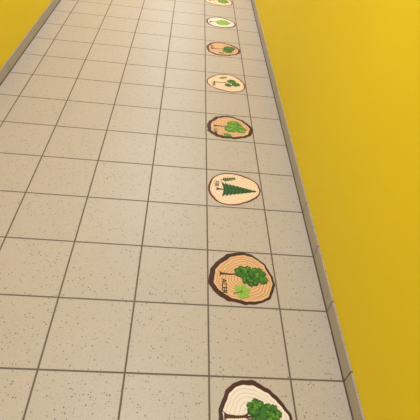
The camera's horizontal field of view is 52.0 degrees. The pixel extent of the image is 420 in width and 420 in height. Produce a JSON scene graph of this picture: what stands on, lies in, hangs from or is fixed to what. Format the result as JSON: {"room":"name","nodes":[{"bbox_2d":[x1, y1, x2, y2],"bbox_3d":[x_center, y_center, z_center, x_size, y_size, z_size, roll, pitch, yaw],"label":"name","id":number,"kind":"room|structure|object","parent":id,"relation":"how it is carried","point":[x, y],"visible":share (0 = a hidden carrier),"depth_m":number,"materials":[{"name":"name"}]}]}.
{"room":"school corridor","nodes":[
{"label":"school corridor","id":0,"kind":"room"},
{"bbox_2d":[0,0,51,68],"bbox_3d":[-1.323,-3.597,3.747,0.120,2.750,17.400,4,43,-5],"label":"wall","id":1,"kind":"structure","parent":0,"point":[17,17],"depth_m":3.02,"materials":[{"name":"yellow paint"}]},
{"bbox_2d":[0,0,60,85],"bbox_3d":[-1.406,-2.628,4.668,0.012,0.075,17.400,4,43,-5],"label":"baseboard","id":2,"kind":"structure","parent":1,"relation":"attached to","point":[18,52],"depth_m":3.23,"materials":[{"name":"tile"}]},
{"bbox_2d":[0,0,351,419],"bbox_3d":[-0.491,-2.498,4.807,2.112,0.100,17.640,4,43,-5],"label":"floor","id":3,"kind":"structure","parent":0,"point":[112,230],"depth_m":2.05,"materials":[{"name":"tile"}]},
{"bbox_2d":[205,0,232,5],"bbox_3d":[0.091,-2.187,4.500,0.295,0.002,0.266,4,43,-5],"label":"floor sticker","id":4,"kind":"object","parent":3,"relation":"on","point":[216,2],"visible":1,"depth_m":4.46,"materials":[{"name":"beige plastic"}]},
{"bbox_2d":[206,17,235,27],"bbox_3d":[0.105,-1.773,4.066,0.281,0.002,0.257,4,43,-5],"label":"floor sticker","id":5,"kind":"object","parent":3,"relation":"on","point":[214,21],"visible":1,"depth_m":4.06,"materials":[{"name":"white plastic"}]},
{"bbox_2d":[206,42,239,55],"bbox_3d":[0.115,-1.358,3.629,0.291,0.002,0.266,4,43,-5],"label":"floor sticker","id":6,"kind":"object","parent":3,"relation":"on","point":[217,48],"visible":1,"depth_m":3.62,"materials":[{"name":"orange plastic"}]},
{"bbox_2d":[207,74,244,91],"bbox_3d":[0.118,-0.944,3.193,0.289,0.003,0.273,4,43,-5],"label":"floor sticker","id":7,"kind":"object","parent":3,"relation":"on","point":[224,82],"visible":1,"depth_m":3.19,"materials":[{"name":"beige plastic"}]},
{"bbox_2d":[207,116,252,138],"bbox_3d":[0.130,-0.533,2.761,0.301,0.003,0.268,4,43,-5],"label":"floor sticker","id":8,"kind":"object","parent":3,"relation":"on","point":[228,127],"visible":1,"depth_m":2.75,"materials":[{"name":"brown plastic"}]},
{"bbox_2d":[208,173,260,204],"bbox_3d":[0.132,-0.115,2.322,0.288,0.002,0.268,4,43,-5],"label":"floor sticker","id":9,"kind":"object","parent":3,"relation":"on","point":[224,188],"visible":1,"depth_m":2.32,"materials":[{"name":"beige plastic"}]},
{"bbox_2d":[208,252,274,304],"bbox_3d":[0.138,0.294,1.891,0.294,0.003,0.290,4,43,-5],"label":"floor sticker","id":10,"kind":"object","parent":3,"relation":"on","point":[242,278],"visible":1,"depth_m":1.88,"materials":[{"name":"brown plastic"}]},
{"bbox_2d":[218,380,292,419],"bbox_3d":[0.156,0.708,1.457,0.257,0.003,0.275,4,43,-5],"label":"floor sticker","id":11,"kind":"object","parent":3,"relation":"on","point":[244,399],"visible":1,"depth_m":1.49,"materials":[{"name":"white plastic"}]},
{"bbox_2d":[255,0,419,419],"bbox_3d":[0.657,-3.454,3.918,0.120,2.750,17.400,4,43,-5],"label":"wall","id":12,"kind":"structure","parent":0,"point":[347,72],"depth_m":1.54,"materials":[{"name":"yellow paint"}]},
{"bbox_2d":[251,0,364,419],"bbox_3d":[0.443,-2.495,4.827,0.012,0.075,17.400,4,43,-5],"label":"baseboard","id":13,"kind":"structure","parent":12,"relation":"attached to","point":[353,399],"depth_m":1.96,"materials":[{"name":"tile"}]}
]}

